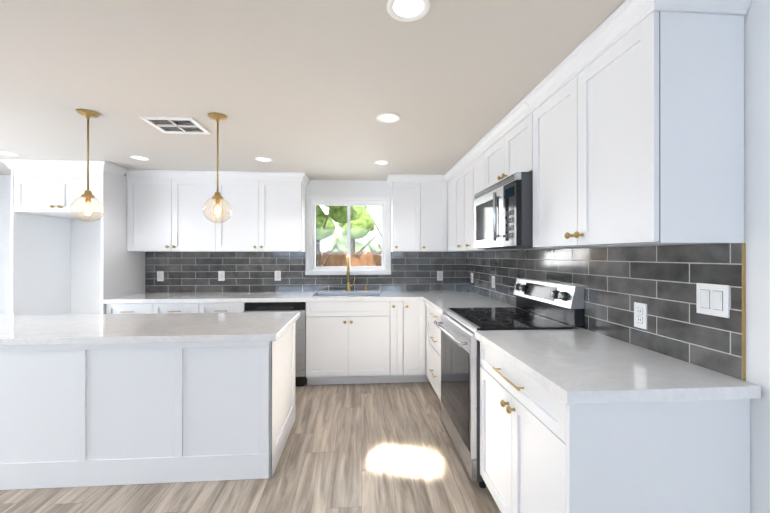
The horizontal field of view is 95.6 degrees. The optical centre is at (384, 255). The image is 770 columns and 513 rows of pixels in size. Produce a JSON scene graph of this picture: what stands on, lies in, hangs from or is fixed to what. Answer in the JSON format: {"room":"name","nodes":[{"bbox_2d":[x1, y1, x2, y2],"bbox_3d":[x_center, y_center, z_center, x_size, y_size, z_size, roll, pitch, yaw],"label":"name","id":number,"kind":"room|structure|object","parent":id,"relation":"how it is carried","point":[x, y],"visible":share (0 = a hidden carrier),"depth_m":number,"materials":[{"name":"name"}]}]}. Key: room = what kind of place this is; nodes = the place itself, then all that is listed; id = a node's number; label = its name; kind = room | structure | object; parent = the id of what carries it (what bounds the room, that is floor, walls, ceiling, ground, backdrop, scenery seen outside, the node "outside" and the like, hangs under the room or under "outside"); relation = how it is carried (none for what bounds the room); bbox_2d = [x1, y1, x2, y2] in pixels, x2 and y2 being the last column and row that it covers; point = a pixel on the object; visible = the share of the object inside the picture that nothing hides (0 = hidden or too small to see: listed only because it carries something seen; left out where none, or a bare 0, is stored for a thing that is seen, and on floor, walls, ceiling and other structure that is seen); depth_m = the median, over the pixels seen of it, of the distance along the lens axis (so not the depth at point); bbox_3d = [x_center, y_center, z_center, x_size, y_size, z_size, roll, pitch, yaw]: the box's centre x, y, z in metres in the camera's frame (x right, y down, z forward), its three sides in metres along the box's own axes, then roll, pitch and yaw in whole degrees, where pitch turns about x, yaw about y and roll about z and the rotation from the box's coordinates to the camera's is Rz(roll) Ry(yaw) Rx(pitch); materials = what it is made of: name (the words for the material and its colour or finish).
{"room":"kitchen","nodes":[
{"label":"kitchen","id":0,"kind":"room"},
{"bbox_2d":[0,175,390,314],"bbox_3d":[-1.794,0.223,4.145,5.900,2.235,0.150,0,0,-4],"label":"wall","id":1,"kind":"structure","parent":0,"point":[86,267],"depth_m":3.96,"materials":[{"name":"white paint"}]},
{"bbox_2d":[125,173,220,251],"bbox_3d":[-2.250,-0.436,3.874,0.966,0.793,0.324,0,0,-4],"label":"upper cabinet","id":2,"kind":"object","parent":1,"relation":"attached to","point":[165,210],"depth_m":3.71,"materials":[{"name":"white wood"}]},
{"bbox_2d":[221,177,306,251],"bbox_3d":[-1.405,-0.436,3.934,0.967,0.793,0.324,0,0,-4],"label":"upper cabinet","id":3,"kind":"object","parent":1,"relation":"attached to","point":[268,214],"depth_m":3.78,"materials":[{"name":"white wood"}]},
{"bbox_2d":[145,252,466,291],"bbox_3d":[-0.874,0.195,4.131,3.750,0.468,0.008,0,0,-4],"label":"backsplash","id":4,"kind":"structure","parent":1,"relation":"attached to","point":[244,271],"depth_m":4.10,"materials":[{"name":"grey tile"}]},
{"bbox_2d":[157,271,163,280],"bbox_3d":[-2.576,0.240,4.002,0.070,0.115,0.007,0,0,-4],"label":"electrical outlet","id":5,"kind":"object","parent":4,"relation":"attached to","point":[160,275],"visible":1,"depth_m":4.00,"materials":[{"name":"white plastic"}]},
{"bbox_2d":[218,271,224,280],"bbox_3d":[-1.897,0.240,4.050,0.070,0.115,0.007,0,0,-4],"label":"electrical outlet","id":6,"kind":"object","parent":4,"relation":"attached to","point":[221,275],"visible":1,"depth_m":4.05,"materials":[{"name":"white plastic"}]},
{"bbox_2d":[275,271,280,280],"bbox_3d":[-1.259,0.240,4.095,0.070,0.115,0.007,0,0,-4],"label":"electrical outlet","id":7,"kind":"object","parent":4,"relation":"attached to","point":[277,275],"visible":1,"depth_m":4.09,"materials":[{"name":"white plastic"}]},
{"bbox_2d":[437,271,442,280],"bbox_3d":[0.666,0.251,4.231,0.070,0.115,0.007,0,0,-4],"label":"electrical outlet","id":8,"kind":"object","parent":4,"relation":"attached to","point":[439,275],"visible":1,"depth_m":4.23,"materials":[{"name":"white plastic"}]},
{"bbox_2d":[305,196,390,274],"bbox_3d":[-0.438,-0.234,4.211,1.015,0.930,0.150,0,0,-4],"label":"window","id":9,"kind":"structure","parent":1,"relation":"in","point":[312,202],"depth_m":4.19,"materials":[{"name":"white plastic"}]},
{"bbox_2d":[391,178,426,251],"bbox_3d":[0.260,-0.436,4.051,0.367,0.793,0.323,0,0,-4],"label":"upper cabinet","id":10,"kind":"object","parent":1,"relation":"attached to","point":[408,195],"depth_m":3.90,"materials":[{"name":"white wood"}]},
{"bbox_2d":[427,178,442,251],"bbox_3d":[0.510,-0.436,4.069,0.367,0.793,0.323,0,0,-4],"label":"upper cabinet","id":11,"kind":"object","parent":1,"relation":"attached to","point":[431,213],"depth_m":3.92,"materials":[{"name":"white wood"}]},
{"bbox_2d":[0,381,500,512],"bbox_3d":[-1.542,1.388,0.578,5.900,0.100,7.300,0,0,-4],"label":"floor","id":12,"kind":"structure","parent":0,"point":[373,448],"depth_m":2.09,"materials":[{"name":"brown wood"}]},
{"bbox_2d":[0,159,144,314],"bbox_3d":[-3.133,0.223,3.619,0.921,2.232,0.707,0,0,-4],"label":"tall cabinet","id":13,"kind":"object","parent":12,"relation":"on","point":[45,194],"visible":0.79,"depth_m":3.43,"materials":[{"name":"white wood"}]},
{"bbox_2d":[106,302,158,313],"bbox_3d":[-2.474,0.902,3.702,0.496,0.874,0.626,0,0,-4],"label":"base cabinet","id":14,"kind":"object","parent":12,"relation":"on","point":[124,307],"depth_m":3.39,"materials":[{"name":"white wood"}]},
{"bbox_2d":[0,324,294,489],"bbox_3d":[-1.920,0.923,2.384,2.440,0.831,0.755,0,0,-4],"label":"kitchen island","id":15,"kind":"object","parent":12,"relation":"on","point":[104,399],"depth_m":2.05,"materials":[{"name":"white wood"}]},
{"bbox_2d":[0,312,299,347],"bbox_3d":[-1.920,0.487,2.384,2.506,0.041,0.822,0,0,-4],"label":"island countertop","id":16,"kind":"structure","parent":15,"relation":"on","point":[249,327],"depth_m":2.23,"materials":[{"name":"white stone"}]},
{"bbox_2d":[159,302,244,312],"bbox_3d":[-1.881,0.902,3.744,0.931,0.874,0.626,0,0,-4],"label":"base cabinet","id":17,"kind":"object","parent":12,"relation":"on","point":[164,307],"depth_m":3.44,"materials":[{"name":"white wood"}]},
{"bbox_2d":[245,302,306,385],"bbox_3d":[-1.117,0.904,3.780,0.594,0.870,0.612,0,0,-4],"label":"dishwasher","id":18,"kind":"object","parent":12,"relation":"on","point":[300,351],"visible":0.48,"depth_m":3.50,"materials":[{"name":"grey metal"}]},
{"bbox_2d":[379,302,394,382],"bbox_3d":[0.097,0.902,3.883,0.254,0.874,0.626,0,0,-4],"label":"base cabinet","id":19,"kind":"object","parent":12,"relation":"on","point":[390,337],"depth_m":3.57,"materials":[{"name":"white wood"}]},
{"bbox_2d":[395,298,422,382],"bbox_3d":[0.263,0.902,3.861,0.313,0.874,0.694,0,0,-4],"label":"base cabinet","id":20,"kind":"object","parent":12,"relation":"on","point":[406,309],"depth_m":3.58,"materials":[{"name":"white wood"}]},
{"bbox_2d":[103,290,486,305],"bbox_3d":[-0.850,0.445,3.800,3.748,0.040,0.653,0,0,-4],"label":"countertop","id":21,"kind":"structure","parent":20,"relation":"on","point":[275,296],"depth_m":3.60,"materials":[{"name":"white stone"}]},
{"bbox_2d":[315,293,380,295],"bbox_3d":[-0.410,0.551,3.851,0.716,0.229,0.406,0,0,-4],"label":"sink basin","id":22,"kind":"object","parent":21,"relation":"in","point":[347,294],"visible":0.08,"depth_m":4.05,"materials":[{"name":"silver metal"}]},
{"bbox_2d":[346,255,366,291],"bbox_3d":[-0.326,0.211,4.029,0.248,0.428,0.214,0,0,-4],"label":"brass faucet","id":23,"kind":"object","parent":21,"relation":"on","point":[348,273],"visible":1,"depth_m":4.08,"materials":[{"name":"gold metal"}]},
{"bbox_2d":[423,298,522,313],"bbox_3d":[0.746,0.445,3.167,0.653,0.040,0.835,0,0,-4],"label":"countertop","id":24,"kind":"structure","parent":20,"relation":"on","point":[439,303],"depth_m":3.07,"materials":[{"name":"white stone"}]},
{"bbox_2d":[419,302,442,400],"bbox_3d":[0.730,0.902,3.186,0.689,0.874,0.876,0,0,-4],"label":"base cabinet","id":25,"kind":"object","parent":12,"relation":"on","point":[429,333],"depth_m":3.39,"materials":[{"name":"white wood"}]},
{"bbox_2d":[433,278,583,487],"bbox_3d":[0.760,0.760,2.365,0.731,1.157,0.754,0,0,-4],"label":"range","id":26,"kind":"object","parent":12,"relation":"on","point":[460,370],"visible":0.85,"depth_m":2.17,"materials":[{"name":"grey"}]},
{"bbox_2d":[475,329,760,512],"bbox_3d":[0.860,0.881,1.546,0.667,0.914,0.882,0,0,-4],"label":"base cabinet","id":27,"kind":"object","parent":12,"relation":"on","point":[579,421],"visible":1,"depth_m":1.16,"materials":[{"name":"white wood"}]},
{"bbox_2d":[0,0,625,180],"bbox_3d":[-1.542,-0.947,0.580,5.900,0.100,7.300,0,0,-4],"label":"ceiling","id":28,"kind":"structure","parent":0,"point":[312,89],"depth_m":1.76,"materials":[{"name":"grey paint"}]},
{"bbox_2d":[0,151,18,155],"bbox_3d":[-3.321,-0.891,3.061,0.156,0.007,0.156,0,0,-4],"label":"recessed light","id":29,"kind":"object","parent":28,"relation":"in","point":[6,153],"visible":0.98,"depth_m":3.06,"materials":[{"name":"white plastic"}]},
{"bbox_2d":[70,109,104,221],"bbox_3d":[-1.863,-0.551,2.191,0.170,0.689,0.170,0,0,-4],"label":"pendant light","id":30,"kind":"object","parent":28,"relation":"hanging from","point":[87,195],"visible":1,"depth_m":2.19,"materials":[{"name":"gold metal"}]},
{"bbox_2d":[130,155,149,160],"bbox_3d":[-2.249,-0.891,3.206,0.156,0.007,0.156,0,0,-4],"label":"recessed light","id":31,"kind":"object","parent":28,"relation":"in","point":[136,157],"visible":0.96,"depth_m":3.21,"materials":[{"name":"white plastic"}]},
{"bbox_2d":[139,116,210,133],"bbox_3d":[-1.425,-0.889,2.397,0.330,0.012,0.290,0,0,-4],"label":"ceiling vent","id":32,"kind":"object","parent":28,"relation":"in","point":[180,125],"visible":1,"depth_m":2.38,"materials":[{"name":"white plastic"}]},
{"bbox_2d":[203,112,231,222],"bbox_3d":[-1.077,-0.551,2.246,0.170,0.689,0.170,0,0,-4],"label":"pendant light","id":33,"kind":"object","parent":28,"relation":"hanging from","point":[217,118],"visible":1,"depth_m":2.24,"materials":[{"name":"gold metal"}]},
{"bbox_2d":[255,157,272,161],"bbox_3d":[-1.130,-0.891,3.255,0.156,0.007,0.156,0,0,-4],"label":"recessed light","id":34,"kind":"object","parent":28,"relation":"in","point":[263,159],"visible":1,"depth_m":3.25,"materials":[{"name":"white plastic"}]},
{"bbox_2d":[373,160,388,164],"bbox_3d":[-0.034,-0.891,3.362,0.156,0.007,0.156,0,0,-4],"label":"recessed light","id":35,"kind":"object","parent":28,"relation":"in","point":[381,162],"visible":1,"depth_m":3.36,"materials":[{"name":"white plastic"}]},
{"bbox_2d":[376,113,399,122],"bbox_3d":[0.022,-0.892,2.274,0.156,0.007,0.156,0,0,-4],"label":"recessed light","id":36,"kind":"object","parent":28,"relation":"in","point":[388,117],"visible":0.98,"depth_m":2.27,"materials":[{"name":"white plastic"}]},
{"bbox_2d":[387,0,429,21],"bbox_3d":[0.084,-0.892,1.256,0.156,0.007,0.156,0,0,-4],"label":"recessed light","id":37,"kind":"object","parent":28,"relation":"in","point":[407,10],"visible":1,"depth_m":1.27,"materials":[{"name":"white plastic"}]},
{"bbox_2d":[524,0,769,512],"bbox_3d":[1.331,0.221,0.706,0.150,2.235,7.150,0,0,-4],"label":"wall","id":38,"kind":"structure","parent":0,"point":[757,128],"depth_m":1.15,"materials":[{"name":"white paint"}]},
{"bbox_2d":[443,174,454,251],"bbox_3d":[0.846,-0.436,3.773,0.382,0.793,0.354,0,0,-4],"label":"upper cabinet","id":39,"kind":"object","parent":38,"relation":"attached to","point":[449,182],"depth_m":3.85,"materials":[{"name":"white wood"}]},
{"bbox_2d":[455,170,458,251],"bbox_3d":[0.895,-0.436,3.491,0.323,0.793,0.335,0,0,-4],"label":"upper cabinet","id":40,"kind":"object","parent":38,"relation":"attached to","point":[456,171],"depth_m":3.56,"materials":[{"name":"white wood"}]},
{"bbox_2d":[459,162,466,251],"bbox_3d":[0.913,-0.436,3.246,0.323,0.793,0.393,0,0,-4],"label":"upper cabinet","id":41,"kind":"object","parent":38,"relation":"attached to","point":[462,169],"depth_m":3.32,"materials":[{"name":"white wood"}]},
{"bbox_2d":[467,150,523,251],"bbox_3d":[0.932,-0.436,2.965,0.323,0.793,0.407,0,0,-4],"label":"upper cabinet","id":42,"kind":"object","parent":38,"relation":"attached to","point":[475,166],"depth_m":3.04,"materials":[{"name":"white wood"}]},
{"bbox_2d":[479,99,532,188],"bbox_3d":[0.950,-0.688,2.379,0.371,0.411,0.762,0,0,-4],"label":"upper cabinet","id":43,"kind":"object","parent":38,"relation":"attached to","point":[506,143],"visible":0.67,"depth_m":2.27,"materials":[{"name":"white wood"}]},
{"bbox_2d":[474,172,535,248],"bbox_3d":[0.902,-0.263,2.376,0.462,0.425,0.750,0,0,-4],"label":"microwave","id":44,"kind":"object","parent":43,"relation":"attached to","point":[503,213],"visible":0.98,"depth_m":2.14,"materials":[{"name":"grey metal"}]},
{"bbox_2d":[467,243,745,380],"bbox_3d":[1.109,0.194,2.724,0.010,0.468,3.092,0,0,-4],"label":"backsplash","id":45,"kind":"structure","parent":38,"relation":"attached to","point":[618,282],"depth_m":1.56,"materials":[{"name":"grey tile"}]},
{"bbox_2d":[492,276,494,287],"bbox_3d":[1.054,0.260,3.398,0.007,0.115,0.070,0,0,-4],"label":"electrical outlet","id":46,"kind":"object","parent":45,"relation":"attached to","point":[493,281],"visible":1,"depth_m":3.38,"materials":[{"name":"white plastic"}]},
{"bbox_2d":[634,302,646,329],"bbox_3d":[1.179,0.279,1.613,0.007,0.115,0.070,0,0,-4],"label":"electrical outlet","id":47,"kind":"object","parent":45,"relation":"attached to","point":[640,315],"visible":1,"depth_m":1.61,"materials":[{"name":"white plastic"}]},
{"bbox_2d":[696,283,729,317],"bbox_3d":[1.201,0.164,1.284,0.010,0.115,0.116,0,0,-4],"label":"light switch","id":48,"kind":"object","parent":45,"relation":"attached to","point":[713,299],"visible":1,"depth_m":1.27,"materials":[{"name":"white plastic"}]},
{"bbox_2d":[524,0,750,247],"bbox_3d":[1.007,-0.468,1.561,0.371,0.853,0.876,0,0,-4],"label":"upper cabinet","id":49,"kind":"object","parent":38,"relation":"attached to","point":[636,107],"visible":1,"depth_m":1.20,"materials":[{"name":"white wood"}]},
{"label":"outside","id":50,"kind":"structure","parent":0,"visible":0},
{"bbox_2d":[320,205,381,265],"bbox_3d":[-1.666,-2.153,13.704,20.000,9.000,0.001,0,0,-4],"label":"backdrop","id":51,"kind":"structure","parent":50,"point":[338,234],"depth_m":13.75,"materials":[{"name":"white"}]},
{"bbox_3d":[-1.331,1.794,8.948,14.000,0.100,9.330,0,0,-4],"label":"ground","id":52,"kind":"structure","parent":50,"visible":0},
{"bbox_2d":[316,205,356,265],"bbox_3d":[-1.753,-0.268,8.304,2.268,4.022,1.868,0,0,-4],"label":"tree","id":53,"kind":"object","parent":52,"relation":"on","point":[338,216],"depth_m":8.42,"materials":[{"name":"green plant"}]},
{"bbox_2d":[320,250,381,265],"bbox_3d":[-0.827,0.804,9.405,11.069,1.880,0.108,0,0,-4],"label":"fence","id":54,"kind":"object","parent":52,"relation":"on","point":[354,260],"depth_m":9.35,"materials":[{"name":"brown wood"}]},
{"bbox_2d":[336,206,376,251],"bbox_3d":[-1.055,-0.367,11.598,1.572,4.224,1.624,0,0,-4],"label":"tree","id":55,"kind":"object","parent":52,"relation":"on","point":[358,232],"depth_m":10.97,"materials":[{"name":"green plant"}]},
{"bbox_2d":[374,223,381,251],"bbox_3d":[0.513,-0.369,7.725,2.301,4.225,2.296,0,0,-4],"label":"tree","id":56,"kind":"object","parent":52,"relation":"on","point":[380,235],"depth_m":7.31,"materials":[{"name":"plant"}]}
]}

